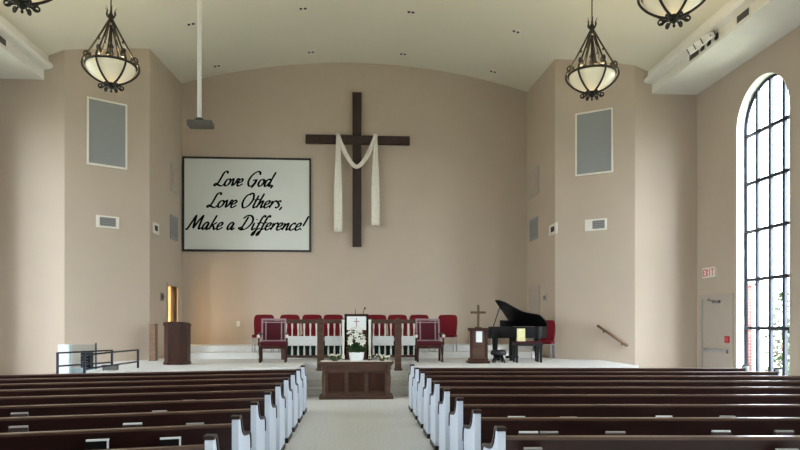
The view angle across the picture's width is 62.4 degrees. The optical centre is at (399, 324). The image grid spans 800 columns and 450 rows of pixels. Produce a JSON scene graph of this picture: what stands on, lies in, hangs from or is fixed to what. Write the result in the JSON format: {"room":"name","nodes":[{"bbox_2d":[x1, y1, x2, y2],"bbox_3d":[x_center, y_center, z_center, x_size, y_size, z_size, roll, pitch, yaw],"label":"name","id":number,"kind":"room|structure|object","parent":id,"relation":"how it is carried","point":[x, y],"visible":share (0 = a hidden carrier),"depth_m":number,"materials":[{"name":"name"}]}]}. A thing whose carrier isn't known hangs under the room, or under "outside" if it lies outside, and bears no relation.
{"room":"church","nodes":[
{"label":"church","id":0,"kind":"room"},
{"bbox_2d":[0,34,43,79],"bbox_3d":[-8.333,-6.139,4.568,1.198,0.618,22.200,0,0,-4],"label":"ceiling","id":1,"kind":"structure","parent":0,"point":[14,64],"depth_m":14.94,"materials":[{"name":"paint"}]},
{"bbox_2d":[0,50,63,374],"bbox_3d":[-8.948,-3.500,15.772,1.908,10.200,0.240,0,0,-4],"label":"wall","id":2,"kind":"structure","parent":0,"point":[31,110],"depth_m":15.67,"materials":[{"name":"paint"}]},
{"bbox_2d":[0,15,52,69],"bbox_3d":[-7.631,-6.261,4.614,0.210,0.401,22.200,0,0,-4],"label":"trim","id":3,"kind":"structure","parent":2,"relation":"attached to","point":[8,31],"depth_m":14.48,"materials":[{"name":"paint"}]},
{"bbox_2d":[64,48,148,367],"bbox_3d":[-7.288,-3.500,16.441,2.009,10.200,0.200,0,0,-40],"label":"wall","id":4,"kind":"structure","parent":0,"point":[106,270],"depth_m":16.33,"materials":[{"name":"paint"}]},
{"bbox_2d":[87,96,126,169],"bbox_3d":[-7.237,-4.728,16.320,0.944,1.634,0.050,0,0,-40],"label":"air vent","id":5,"kind":"object","parent":4,"relation":"in","point":[106,120],"visible":1,"depth_m":16.30,"materials":[{"name":"grey metal"}]},
{"bbox_2d":[96,215,118,228],"bbox_3d":[-7.233,-2.551,16.333,0.543,0.297,0.034,0,0,-40],"label":"air vent","id":6,"kind":"object","parent":4,"relation":"in","point":[102,221],"visible":1,"depth_m":16.32,"materials":[{"name":"white metal"}]},
{"bbox_2d":[149,49,181,358],"bbox_3d":[-6.559,-3.500,18.317,0.180,10.200,2.604,0,0,0],"label":"wall","id":7,"kind":"structure","parent":0,"point":[165,90],"depth_m":18.05,"materials":[{"name":"paint"}]},
{"bbox_2d":[152,222,158,234],"bbox_3d":[-6.439,-2.532,17.324,0.043,0.294,0.434,0,0,0],"label":"thermostat","id":8,"kind":"object","parent":7,"relation":"attached to","point":[155,227],"visible":1,"depth_m":17.32,"materials":[{"name":"plastic"}]},
{"bbox_2d":[167,283,178,321],"bbox_3d":[-6.461,-0.139,18.768,0.025,2.077,0.943,0,0,0],"label":"door","id":9,"kind":"structure","parent":7,"relation":"in","point":[169,284],"depth_m":19.17,"materials":[{"name":"paint"}]},
{"bbox_2d":[170,214,177,240],"bbox_3d":[-6.456,-2.776,18.887,0.034,0.687,0.642,0,0,-1],"label":"air vent","id":10,"kind":"object","parent":7,"relation":"in","point":[173,219],"visible":1,"depth_m":18.79,"materials":[{"name":"metal"}]},
{"bbox_2d":[171,163,178,194],"bbox_3d":[-6.457,-4.174,18.897,0.033,0.803,0.602,0,0,0],"label":"wall speaker","id":11,"kind":"object","parent":7,"relation":"attached to","point":[174,169],"visible":1,"depth_m":18.85,"materials":[{"name":"paint"}]},
{"bbox_2d":[168,286,170,321],"bbox_3d":[-7.507,-0.304,18.800,1.520,2.607,1.501,0,0,-4],"label":"wall","id":12,"kind":"structure","parent":0,"point":[169,288],"depth_m":19.50,"materials":[{"name":"paint"}]},
{"bbox_2d":[176,63,526,343],"bbox_3d":[-1.295,-3.500,20.078,11.008,10.200,0.240,0,0,-4],"label":"wall","id":13,"kind":"structure","parent":0,"point":[450,238],"depth_m":20.01,"materials":[{"name":"paint"}]},
{"bbox_2d":[182,156,310,251],"bbox_3d":[-4.563,-3.596,19.709,3.792,2.809,0.069,0,0,-4],"label":"projection screen","id":14,"kind":"object","parent":13,"relation":"attached to","point":[230,204],"visible":1,"depth_m":19.70,"materials":[{"name":"fabric"}]},
{"bbox_2d":[306,92,409,246],"bbox_3d":[-1.264,-4.672,19.874,3.124,4.627,0.172,0,0,-4],"label":"wall cross","id":15,"kind":"object","parent":13,"relation":"attached to","point":[356,139],"visible":1,"depth_m":19.80,"materials":[{"name":"brown wood"}]},
{"bbox_2d":[334,133,379,231],"bbox_3d":[-1.298,-4.266,19.823,1.362,2.978,0.299,0,0,-4],"label":"drape","id":16,"kind":"object","parent":15,"relation":"hanging from","point":[375,190],"visible":1,"depth_m":19.73,"materials":[{"name":"fabric"}]},
{"bbox_2d":[71,357,638,372],"bbox_3d":[-0.933,1.250,16.625,12.200,0.700,6.700,0,0,-4],"label":"platform","id":17,"kind":"object","parent":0,"point":[196,364],"visible":0.22,"depth_m":14.67,"materials":[{"name":"carpet"}]},
{"bbox_2d":[81,352,92,367],"bbox_3d":[-6.633,0.724,13.977,0.194,0.352,0.202,0,0,-4],"label":"stage monitor","id":18,"kind":"object","parent":17,"relation":"on","point":[89,359],"visible":0.49,"depth_m":13.89,"materials":[{"name":"black plastic"}]},
{"bbox_2d":[81,353,88,365],"bbox_3d":[-6.628,0.729,13.892,0.154,0.282,0.011,0,0,-4],"label":"grille","id":19,"kind":"object","parent":18,"relation":"attached to","point":[87,357],"depth_m":13.89,"materials":[{"name":"metal"}]},
{"bbox_2d":[149,324,157,360],"bbox_3d":[-6.216,0.435,16.641,0.170,0.930,0.240,0,0,-4],"label":"base cabinet","id":20,"kind":"object","parent":17,"relation":"on","point":[153,328],"visible":1,"depth_m":16.53,"materials":[{"name":"brown wood"}]},
{"bbox_2d":[163,322,190,364],"bbox_3d":[-5.102,0.412,15.068,0.553,0.976,0.465,0,0,-4],"label":"lectern","id":21,"kind":"object","parent":17,"relation":"on","point":[177,335],"visible":0.98,"depth_m":14.87,"materials":[{"name":"brown wood"}]},
{"bbox_2d":[257,319,288,362],"bbox_3d":[-3.082,0.372,16.059,0.751,1.064,0.656,0,0,-8],"label":"chair","id":22,"kind":"object","parent":17,"relation":"on","point":[272,332],"visible":1,"depth_m":16.25,"materials":[{"name":"red fabric"}]},
{"bbox_2d":[260,341,285,345],"bbox_3d":[-3.077,0.450,16.024,0.600,0.100,0.540,0,0,-8],"label":"seat cushion","id":23,"kind":"object","parent":22,"relation":"on","point":[263,343],"depth_m":15.77,"materials":[{"name":"red fabric"}]},
{"bbox_2d":[281,318,344,359],"bbox_3d":[-2.250,0.365,17.138,1.651,1.070,0.093,0,0,-4],"label":"rail","id":24,"kind":"object","parent":17,"relation":"on","point":[298,346],"visible":0.69,"depth_m":17.12,"materials":[{"name":"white wood"}]},
{"bbox_2d":[287,341,341,354],"bbox_3d":[-2.253,0.601,17.175,1.461,0.366,0.009,0,0,-4],"label":"curtain","id":25,"kind":"object","parent":24,"relation":"hanging from","point":[291,350],"depth_m":17.16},
{"bbox_2d":[342,307,370,359],"bbox_3d":[-1.099,0.227,16.684,0.740,1.346,0.520,0,0,-4],"label":"pulpit","id":26,"kind":"object","parent":17,"relation":"on","point":[351,320],"visible":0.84,"depth_m":16.45,"materials":[{"name":"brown wood"}]},
{"bbox_2d":[369,318,418,359],"bbox_3d":[-0.162,0.365,17.274,1.309,1.070,0.093,0,0,-4],"label":"rail","id":27,"kind":"object","parent":17,"relation":"on","point":[384,344],"visible":0.68,"depth_m":17.25,"materials":[{"name":"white wood"}]},
{"bbox_2d":[372,341,412,354],"bbox_3d":[-0.165,0.601,17.311,1.119,0.366,0.009,0,0,-4],"label":"curtain","id":28,"kind":"object","parent":27,"relation":"hanging from","point":[407,349],"depth_m":17.29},
{"bbox_2d":[414,319,444,361],"bbox_3d":[0.710,0.372,16.306,0.751,1.064,0.656,0,0,-4],"label":"chair","id":29,"kind":"object","parent":17,"relation":"on","point":[427,334],"visible":1,"depth_m":16.51,"materials":[{"name":"fabric"}]},
{"bbox_2d":[417,341,441,345],"bbox_3d":[0.712,0.450,16.271,0.600,0.100,0.540,0,0,-4],"label":"seat cushion","id":30,"kind":"object","parent":29,"relation":"on","point":[419,343],"depth_m":16.01,"materials":[{"name":"red fabric"}]},
{"bbox_2d":[466,328,489,363],"bbox_3d":[1.844,0.485,15.583,0.500,0.831,0.400,0,0,-4],"label":"stand","id":31,"kind":"object","parent":17,"relation":"on","point":[478,337],"visible":1,"depth_m":15.47,"materials":[{"name":"brown wood"}]},
{"bbox_2d":[471,305,485,327],"bbox_3d":[1.846,-0.202,15.553,0.370,0.543,0.176,0,0,-4],"label":"cross","id":32,"kind":"object","parent":31,"relation":"on","point":[477,312],"visible":1,"depth_m":15.53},
{"bbox_2d":[491,350,506,362],"bbox_3d":[2.357,0.754,15.787,0.380,0.307,0.380,0,0,-4],"label":"stool","id":33,"kind":"object","parent":17,"relation":"on","point":[498,354],"visible":0.97,"depth_m":15.68,"materials":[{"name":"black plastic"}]},
{"bbox_2d":[488,300,547,360],"bbox_3d":[2.888,0.133,16.498,0.970,1.535,1.306,0,0,-42],"label":"grand piano","id":34,"kind":"object","parent":17,"relation":"on","point":[516,317],"visible":0.76,"depth_m":16.46,"materials":[{"name":"black paint"}]},
{"bbox_2d":[512,341,542,362],"bbox_3d":[3.070,0.645,15.913,0.665,0.510,0.360,0,0,-4],"label":"piano bench","id":35,"kind":"object","parent":17,"relation":"on","point":[537,344],"visible":0.98,"depth_m":15.76,"materials":[{"name":"black paint"}]},
{"bbox_2d":[517,329,524,340],"bbox_3d":[2.905,0.237,15.842,0.196,0.305,0.032,0,0,-4],"label":"songbook","id":36,"kind":"object","parent":35,"relation":"on","point":[520,332],"visible":1,"depth_m":15.83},
{"bbox_2d":[531,320,554,359],"bbox_3d":[3.798,0.385,17.504,0.556,1.034,0.526,0,0,25],"label":"chair","id":37,"kind":"object","parent":17,"relation":"on","point":[550,340],"visible":0.46,"depth_m":17.56,"materials":[{"name":"red fabric"}]},
{"bbox_2d":[305,370,409,395],"bbox_3d":[-0.996,1.337,15.288,2.500,0.525,0.840,0,0,-4],"label":"steps","id":38,"kind":"structure","parent":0,"point":[399,379],"depth_m":15.20,"materials":[{"name":"carpet"}]},
{"bbox_2d":[316,318,323,370],"bbox_3d":[-1.866,0.455,15.492,0.190,1.240,0.160,0,0,-4],"label":"newel post","id":39,"kind":"object","parent":38,"relation":"on","point":[320,322],"visible":0.82,"depth_m":15.43,"materials":[{"name":"brown wood"}]},
{"bbox_2d":[394,318,401,370],"bbox_3d":[-0.047,0.455,15.610,0.190,1.240,0.160,0,0,-4],"label":"newel post","id":40,"kind":"object","parent":38,"relation":"on","point":[397,320],"visible":1,"depth_m":15.55,"materials":[{"name":"brown wood"}]},
{"bbox_2d":[284,396,433,449],"bbox_3d":[-0.462,1.700,7.085,18.400,0.200,27.000,0,0,-4],"label":"floor","id":41,"kind":"structure","parent":0,"point":[352,424],"depth_m":10.40,"materials":[{"name":"carpet"}]},
{"bbox_2d":[58,343,96,373],"bbox_3d":[-6.661,0.986,13.646,0.755,1.227,0.120,0,0,-4],"label":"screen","id":42,"kind":"object","parent":41,"relation":"on","point":[64,359],"visible":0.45,"depth_m":13.57,"materials":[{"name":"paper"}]},
{"bbox_2d":[56,350,112,373],"bbox_3d":[-6.131,1.052,12.891,0.047,1.096,1.396,0,0,20],"label":"guard rail","id":43,"kind":"object","parent":41,"relation":"on","point":[57,353],"visible":0.78,"depth_m":12.68,"materials":[{"name":"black metal"}]},
{"bbox_2d":[83,349,138,372],"bbox_3d":[-5.481,1.052,12.639,0.038,1.096,2.437,0,0,-1],"label":"guard rail","id":44,"kind":"object","parent":41,"relation":"on","point":[137,350],"visible":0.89,"depth_m":12.34,"materials":[{"name":"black metal"}]},
{"bbox_2d":[0,415,251,449],"bbox_3d":[-4.310,1.161,4.585,6.463,0.879,0.679,0,0,-17],"label":"pew","id":45,"kind":"object","parent":41,"relation":"on","point":[231,436],"visible":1,"depth_m":5.04,"materials":[{"name":"brown wood"}]},
{"bbox_2d":[86,438,108,449],"bbox_3d":[-2.242,0.968,4.893,0.157,0.241,0.028,0,0,-17],"label":"folder","id":46,"kind":"object","parent":45,"relation":"in","point":[91,444],"visible":1,"depth_m":4.88,"materials":[{"name":"black paper"}]},
{"bbox_2d":[160,437,180,446],"bbox_3d":[-1.752,0.973,5.040,0.152,0.231,0.028,0,0,-17],"label":"folder","id":47,"kind":"object","parent":45,"relation":"in","point":[164,441],"visible":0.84,"depth_m":5.03,"materials":[{"name":"black paper"}]},
{"bbox_2d":[0,401,265,449],"bbox_3d":[-4.370,1.161,5.513,6.463,0.879,0.679,0,0,-17],"label":"pew","id":48,"kind":"object","parent":41,"relation":"on","point":[253,421],"visible":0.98,"depth_m":5.92,"materials":[{"name":"brown wood"}]},
{"bbox_2d":[8,425,28,432],"bbox_3d":[-3.208,0.968,5.549,0.151,0.240,0.036,0,0,-17],"label":"hymnal","id":49,"kind":"object","parent":48,"relation":"in","point":[24,428],"visible":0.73,"depth_m":5.54,"materials":[{"name":"grey paper"}]},
{"bbox_2d":[122,422,142,427],"bbox_3d":[-2.353,0.974,5.806,0.165,0.227,0.036,0,0,-17],"label":"hymnal","id":50,"kind":"object","parent":48,"relation":"in","point":[138,424],"visible":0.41,"depth_m":5.79,"materials":[{"name":"paper"}]},
{"bbox_2d":[0,391,276,449],"bbox_3d":[-4.431,1.161,6.441,6.463,0.879,0.679,0,0,-17],"label":"pew","id":51,"kind":"object","parent":41,"relation":"on","point":[267,409],"visible":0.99,"depth_m":6.79,"materials":[{"name":"brown wood"}]},
{"bbox_2d":[10,412,28,416],"bbox_3d":[-3.666,0.965,6.358,0.155,0.246,0.036,0,0,-17],"label":"hymnal","id":52,"kind":"object","parent":51,"relation":"in","point":[14,414],"visible":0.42,"depth_m":6.35,"materials":[{"name":"grey paper"}]},
{"bbox_2d":[0,384,285,449],"bbox_3d":[-4.491,1.161,7.370,6.463,0.879,0.679,0,0,-17],"label":"pew","id":53,"kind":"object","parent":41,"relation":"on","point":[278,399],"visible":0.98,"depth_m":7.67,"materials":[{"name":"brown wood"}]},
{"bbox_2d":[0,378,292,442],"bbox_3d":[-4.552,1.161,8.298,6.463,0.879,0.679,0,0,-17],"label":"pew","id":54,"kind":"object","parent":41,"relation":"on","point":[287,392],"visible":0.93,"depth_m":8.53,"materials":[{"name":"brown wood"}]},
{"bbox_2d":[0,373,297,431],"bbox_3d":[-4.612,1.161,9.226,6.463,0.879,0.679,0,0,-17],"label":"pew","id":55,"kind":"object","parent":41,"relation":"on","point":[292,380],"visible":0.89,"depth_m":9.38,"materials":[{"name":"brown wood"}]},
{"bbox_2d":[0,369,302,422],"bbox_3d":[-4.673,1.161,10.154,6.463,0.879,0.679,0,0,-17],"label":"pew","id":56,"kind":"object","parent":41,"relation":"on","point":[299,380],"visible":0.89,"depth_m":10.25,"materials":[{"name":"brown wood"}]},
{"bbox_2d":[0,365,306,414],"bbox_3d":[-4.733,1.161,11.082,6.463,0.879,0.679,0,0,-17],"label":"pew","id":57,"kind":"object","parent":41,"relation":"on","point":[303,373],"visible":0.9,"depth_m":11.10,"materials":[{"name":"brown wood"}]},
{"bbox_2d":[101,434,219,449],"bbox_3d":[-4.250,1.161,3.657,6.463,0.879,0.679,0,0,-17],"label":"pew","id":58,"kind":"object","parent":41,"relation":"on","point":[211,440],"visible":1,"depth_m":4.28,"materials":[{"name":"brown wood"}]},
{"bbox_2d":[319,360,393,399],"bbox_3d":[-0.959,1.194,14.508,1.614,0.812,0.687,0,0,-4],"label":"altar table","id":59,"kind":"object","parent":41,"relation":"on","point":[340,380],"visible":0.99,"depth_m":14.22,"materials":[{"name":"brown wood"}]},
{"bbox_2d":[320,360,391,361],"bbox_3d":[-0.958,0.786,14.493,1.554,0.004,0.610,0,0,-4],"label":"table runner","id":60,"kind":"object","parent":59,"relation":"on","point":[321,360],"visible":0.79,"depth_m":14.22,"materials":[{"name":"fabric"}]},
{"bbox_2d":[345,326,367,360],"bbox_3d":[-0.952,0.405,14.466,0.503,0.758,0.438,0,0,-4],"label":"flower arrangement","id":61,"kind":"object","parent":60,"relation":"on","point":[354,355],"visible":1,"depth_m":14.40,"materials":[{"name":"plant"}]},
{"bbox_2d":[408,364,749,412],"bbox_3d":[3.269,1.161,12.313,6.223,0.879,0.691,0,0,0],"label":"pew","id":62,"kind":"object","parent":41,"relation":"on","point":[745,367],"visible":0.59,"depth_m":12.07,"materials":[{"name":"brown wood"}]},
{"bbox_2d":[412,367,781,419],"bbox_3d":[3.329,1.161,11.385,6.223,0.879,0.691,0,0,0],"label":"pew","id":63,"kind":"object","parent":41,"relation":"on","point":[777,371],"visible":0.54,"depth_m":11.16,"materials":[{"name":"brown wood"}]},
{"bbox_2d":[417,371,799,428],"bbox_3d":[3.390,1.161,10.457,6.223,0.879,0.691,0,0,0],"label":"pew","id":64,"kind":"object","parent":41,"relation":"on","point":[422,381],"visible":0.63,"depth_m":10.23,"materials":[{"name":"brown wood"}]},
{"bbox_2d":[423,376,799,438],"bbox_3d":[3.450,1.161,9.529,6.223,0.879,0.691,0,0,0],"label":"pew","id":65,"kind":"object","parent":41,"relation":"on","point":[428,388],"visible":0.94,"depth_m":9.30,"materials":[{"name":"brown wood"}]},
{"bbox_2d":[429,381,799,449],"bbox_3d":[3.511,1.161,8.601,6.223,0.879,0.691,0,0,0],"label":"pew","id":66,"kind":"object","parent":41,"relation":"on","point":[436,396],"visible":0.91,"depth_m":8.37,"materials":[{"name":"brown wood"}]},
{"bbox_2d":[438,388,799,449],"bbox_3d":[3.571,1.161,7.673,6.223,0.879,0.691,0,0,0],"label":"pew","id":67,"kind":"object","parent":41,"relation":"on","point":[447,405],"visible":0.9,"depth_m":7.45,"materials":[{"name":"brown wood"}]},
{"bbox_2d":[448,397,799,449],"bbox_3d":[3.632,1.161,6.745,6.223,0.879,0.691,0,0,0],"label":"pew","id":68,"kind":"object","parent":41,"relation":"on","point":[461,415],"visible":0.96,"depth_m":6.52,"materials":[{"name":"brown wood"}]},
{"bbox_2d":[462,409,799,449],"bbox_3d":[3.692,1.161,5.817,6.223,0.879,0.691,0,0,0],"label":"pew","id":69,"kind":"object","parent":41,"relation":"on","point":[480,429],"visible":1,"depth_m":5.60,"materials":[{"name":"brown wood"}]},
{"bbox_2d":[518,431,538,434],"bbox_3d":[1.074,0.988,5.518,0.168,0.200,0.036,0,0,0],"label":"hymnal","id":70,"kind":"object","parent":69,"relation":"in","point":[520,432],"visible":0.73,"depth_m":5.50,"materials":[{"name":"paper"}]},
{"bbox_2d":[605,431,625,434],"bbox_3d":[1.800,0.988,5.515,0.168,0.200,0.036,0,0,0],"label":"hymnal","id":71,"kind":"object","parent":69,"relation":"in","point":[607,432],"visible":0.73,"depth_m":5.50,"materials":[{"name":"grey paper"}]},
{"bbox_2d":[710,430,731,434],"bbox_3d":[2.681,0.984,5.513,0.159,0.209,0.036,0,0,0],"label":"hymnal","id":72,"kind":"object","parent":69,"relation":"in","point":[713,432],"visible":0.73,"depth_m":5.50,"materials":[{"name":"paper"}]},
{"bbox_2d":[773,430,794,434],"bbox_3d":[3.206,0.983,5.511,0.159,0.209,0.036,0,0,0],"label":"hymnal","id":73,"kind":"object","parent":69,"relation":"in","point":[776,432],"visible":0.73,"depth_m":5.49,"materials":[{"name":"grey paper"}]},
{"bbox_2d":[481,426,799,449],"bbox_3d":[3.752,1.161,4.889,6.223,0.879,0.691,0,0,0],"label":"pew","id":74,"kind":"object","parent":41,"relation":"on","point":[500,440],"visible":1,"depth_m":4.67,"materials":[{"name":"brown wood"}]},
{"bbox_2d":[0,0,729,91],"bbox_3d":[-0.455,-7.095,6.985,18.000,2.150,26.600,0,0,-4],"label":"ceiling","id":75,"kind":"structure","parent":0,"point":[471,38],"depth_m":16.64,"materials":[{"name":"paint"}]},
{"bbox_2d":[3,0,52,15],"bbox_3d":[-5.127,-5.812,8.958,0.929,3.183,0.972,0,0,-10],"label":"chandelier","id":76,"kind":"object","parent":75,"relation":"hanging from","point":[22,4],"visible":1,"depth_m":9.00,"materials":[{"name":"metal"}]},
{"bbox_2d":[81,0,139,92],"bbox_3d":[-5.255,-5.812,12.007,0.929,3.183,0.972,0,0,-4],"label":"chandelier","id":77,"kind":"object","parent":75,"relation":"hanging from","point":[112,72],"visible":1,"depth_m":11.86,"materials":[{"name":"glass"}]},
{"bbox_2d":[187,0,213,128],"bbox_3d":[-3.415,-5.564,11.332,0.420,4.354,0.320,0,0,-4],"label":"ceiling projector","id":78,"kind":"object","parent":75,"relation":"hanging from","point":[199,122],"visible":1,"depth_m":11.27,"materials":[{"name":"white metal"}]},
{"bbox_2d":[565,0,619,100],"bbox_3d":[3.618,-5.812,12.437,0.929,3.183,0.972,0,0,-24],"label":"chandelier","id":79,"kind":"object","parent":75,"relation":"hanging from","point":[590,80],"visible":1,"depth_m":12.30,"materials":[{"name":"glass"}]},
{"bbox_2d":[637,0,705,29],"bbox_3d":[3.895,-5.812,9.380,0.929,3.183,0.972,0,0,-18],"label":"chandelier","id":80,"kind":"object","parent":75,"relation":"hanging from","point":[673,11],"visible":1,"depth_m":9.30,"materials":[{"name":"glass"}]},
{"bbox_2d":[191,344,539,358],"bbox_3d":[-1.229,0.740,18.860,10.000,0.320,2.200,0,0,-4],"label":"floor","id":81,"kind":"structure","parent":0,"point":[198,351],"depth_m":18.07,"materials":[{"name":"carpet"}]},
{"bbox_2d":[252,314,273,351],"bbox_3d":[-3.761,0.225,18.137,0.556,1.034,0.526,0,0,-4],"label":"chair","id":82,"kind":"object","parent":81,"relation":"on","point":[257,319],"visible":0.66,"depth_m":18.28,"materials":[{"name":"red fabric"}]},
{"bbox_2d":[278,315,299,351],"bbox_3d":[-3.056,0.225,18.183,0.556,1.034,0.526,0,0,-4],"label":"chair","id":83,"kind":"object","parent":81,"relation":"on","point":[295,330],"visible":0.38,"depth_m":18.33,"materials":[{"name":"red fabric"}]},
{"bbox_2d":[301,315,321,335],"bbox_3d":[-2.442,0.225,18.223,0.556,1.034,0.526,0,0,-4],"label":"chair","id":84,"kind":"object","parent":81,"relation":"on","point":[313,329],"visible":0.38,"depth_m":18.36,"materials":[{"name":"red fabric"}]},
{"bbox_2d":[323,315,342,340],"bbox_3d":[-1.853,0.225,18.261,0.556,1.034,0.526,0,0,-4],"label":"chair","id":85,"kind":"object","parent":81,"relation":"on","point":[331,328],"visible":0.48,"depth_m":18.39,"materials":[{"name":"red fabric"}]},
{"bbox_2d":[368,315,386,337],"bbox_3d":[-0.640,0.225,18.340,0.556,1.034,0.526,0,0,-4],"label":"chair","id":86,"kind":"object","parent":81,"relation":"on","point":[376,330],"visible":0.34,"depth_m":18.48,"materials":[{"name":"red fabric"}]},
{"bbox_2d":[388,315,407,337],"bbox_3d":[-0.057,0.225,18.378,0.556,1.034,0.526,0,0,-4],"label":"chair","id":87,"kind":"object","parent":81,"relation":"on","point":[402,317],"visible":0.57,"depth_m":18.52,"materials":[{"name":"red fabric"}]},
{"bbox_2d":[409,315,429,351],"bbox_3d":[0.556,0.225,18.418,0.556,1.034,0.526,0,0,-4],"label":"chair","id":88,"kind":"object","parent":81,"relation":"on","point":[412,317],"visible":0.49,"depth_m":18.58,"materials":[{"name":"red fabric"}]},
{"bbox_2d":[435,315,457,351],"bbox_3d":[1.292,0.225,18.465,0.556,1.034,0.526,0,0,16],"label":"chair","id":89,"kind":"object","parent":81,"relation":"on","point":[448,323],"visible":0.69,"depth_m":18.58,"materials":[{"name":"red fabric"}]},
{"bbox_2d":[527,60,554,357],"bbox_3d":[4.122,-3.500,19.011,0.180,10.200,2.601,0,0,-6],"label":"wall","id":90,"kind":"structure","parent":0,"point":[541,96],"depth_m":18.69,"materials":[{"name":"paint"}]},
{"bbox_2d":[529,216,537,241],"bbox_3d":[3.958,-2.841,19.579,0.034,0.638,0.793,0,0,-6],"label":"air vent","id":91,"kind":"object","parent":90,"relation":"in","point":[533,223],"visible":1,"depth_m":19.54,"materials":[{"name":"metal"}]},
{"bbox_2d":[529,165,538,198],"bbox_3d":[3.968,-4.212,19.479,0.033,0.807,0.886,0,0,-6],"label":"wall speaker","id":92,"kind":"object","parent":90,"relation":"attached to","point":[533,174],"visible":1,"depth_m":19.42,"materials":[{"name":"paint"}]},
{"bbox_2d":[529,285,539,351],"bbox_3d":[3.941,-0.126,19.503,0.083,2.051,1.034,0,0,-6],"label":"door","id":93,"kind":"structure","parent":90,"relation":"in","point":[534,291],"depth_m":19.49,"materials":[{"name":"paint"}]},
{"bbox_2d":[549,222,556,235],"bbox_3d":[4.133,-2.563,17.743,0.043,0.296,0.574,0,0,-6],"label":"thermostat","id":94,"kind":"object","parent":90,"relation":"attached to","point":[552,228],"visible":1,"depth_m":17.70,"materials":[{"name":"plastic"}]},
{"bbox_2d":[555,59,634,364],"bbox_3d":[5.091,-3.500,17.249,2.068,10.200,0.200,0,0,32],"label":"wall","id":95,"kind":"structure","parent":0,"point":[595,270],"depth_m":17.15,"materials":[{"name":"paint"}]},
{"bbox_2d":[575,107,612,176],"bbox_3d":[5.036,-4.738,17.135,0.970,1.651,0.049,0,0,32],"label":"wall speaker","id":96,"kind":"object","parent":95,"relation":"in","point":[593,129],"visible":1,"depth_m":17.12,"materials":[{"name":"grey fabric"}]},
{"bbox_2d":[585,218,606,230],"bbox_3d":[5.079,-2.602,17.118,0.567,0.298,0.034,0,0,32],"label":"air vent","id":97,"kind":"object","parent":95,"relation":"in","point":[591,224],"visible":1,"depth_m":17.10,"materials":[{"name":"white metal"}]},
{"bbox_2d":[596,325,628,346],"bbox_3d":[5.430,0.272,16.860,0.805,0.576,0.104,0,0,32],"label":"wall handrail","id":98,"kind":"object","parent":95,"relation":"attached to","point":[598,326],"visible":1,"depth_m":16.81,"materials":[{"name":"brown wood"}]},
{"bbox_2d":[635,66,696,367],"bbox_3d":[6.844,-3.500,16.800,1.872,10.200,0.240,0,0,-4],"label":"wall","id":99,"kind":"structure","parent":0,"point":[665,124],"depth_m":16.67,"materials":[{"name":"paint"}]},
{"bbox_2d":[644,0,754,84],"bbox_3d":[6.968,-6.261,5.565,0.210,0.401,22.200,0,0,-4],"label":"trim","id":100,"kind":"structure","parent":99,"relation":"attached to","point":[731,9],"depth_m":14.12,"materials":[{"name":"paint"}]},
{"bbox_2d":[652,0,799,94],"bbox_3d":[7.670,-6.139,5.611,1.198,0.618,22.200,0,0,-4],"label":"ceiling","id":101,"kind":"structure","parent":0,"point":[769,21],"depth_m":13.92,"materials":[{"name":"paint"}]},
{"bbox_2d":[693,40,710,49],"bbox_3d":[6.363,-5.931,13.914,0.353,0.238,0.201,0,0,12],"label":"spotlight","id":102,"kind":"object","parent":101,"relation":"attached to","point":[698,44],"visible":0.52,"depth_m":13.88,"materials":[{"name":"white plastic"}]},
{"bbox_2d":[700,31,718,43],"bbox_3d":[6.382,-5.931,13.623,0.353,0.238,0.201,0,0,12],"label":"spotlight","id":103,"kind":"object","parent":101,"relation":"attached to","point":[712,34],"visible":1,"depth_m":13.58,"materials":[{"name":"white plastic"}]},
{"bbox_2d":[736,5,750,25],"bbox_3d":[6.594,-5.945,12.680,0.029,0.180,0.454,0,0,-4],"label":"ceiling vent","id":104,"kind":"object","parent":101,"relation":"in","point":[743,15],"visible":1,"depth_m":12.65,"materials":[{"name":"metal"}]},
{"bbox_2d":[697,26,799,375],"bbox_3d":[8.377,-3.500,5.657,0.260,10.200,22.200,0,0,-4],"label":"wall","id":105,"kind":"structure","parent":0,"point":[718,105],"depth_m":15.27,"materials":[{"name":"paint"}]},
{"bbox_2d":[702,266,715,277],"bbox_3d":[7.542,-1.281,16.107,0.046,0.244,0.573,0,0,-4],"label":"exit sign","id":106,"kind":"object","parent":105,"relation":"attached to","point":[709,272],"visible":1,"depth_m":16.06,"materials":[{"name":"white plastic"}]},
{"bbox_2d":[700,293,733,367],"bbox_3d":[7.500,0.429,15.801,0.171,2.342,1.450,0,0,-4],"label":"door","id":107,"kind":"structure","parent":105,"relation":"in","point":[716,315],"depth_m":15.74,"materials":[{"name":"paint"}]},
{"bbox_2d":[736,72,789,375],"bbox_3d":[7.793,-2.058,14.064,0.307,6.537,1.935,0,0,-4],"label":"window","id":108,"kind":"structure","parent":105,"relation":"in","point":[752,94],"depth_m":14.49,"materials":[{"name":"glass"}]},
{"label":"outside","id":109,"kind":"structure","parent":0,"visible":0},
{"bbox_2d":[752,338,781,370],"bbox_3d":[-0.975,2.000,14.968,120.000,0.200,150.000,0,0,-4],"label":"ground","id":110,"kind":"structure","parent":109,"point":[763,364],"depth_m":44.00,"materials":[{"name":"white"}]},
{"bbox_2d":[748,283,754,370],"bbox_3d":[8.201,0.435,17.370,0.830,2.930,2.500,0,0,-4],"label":"wall","id":111,"kind":"structure","parent":110,"relation":"on","point":[750,285],"depth_m":16.19,"materials":[{"name":"paint"}]},
{"bbox_2d":[762,291,788,370],"bbox_3d":[9.256,0.519,15.930,0.957,2.766,0.934,0,0,-4],"label":"shrub","id":112,"kind":"object","parent":110,"relation":"on","point":[776,308],"visible":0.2,"depth_m":15.95,"materials":[{"name":"green plant"}]},
{"bbox_2d":[766,324,788,375],"bbox_3d":[8.794,0.929,14.916,0.951,1.947,0.997,0,0,42],"label":"shrub","id":113,"kind":"object","parent":110,"relation":"on","point":[779,340],"visible":0.13,"depth_m":14.97,"materials":[{"name":"green plant"}]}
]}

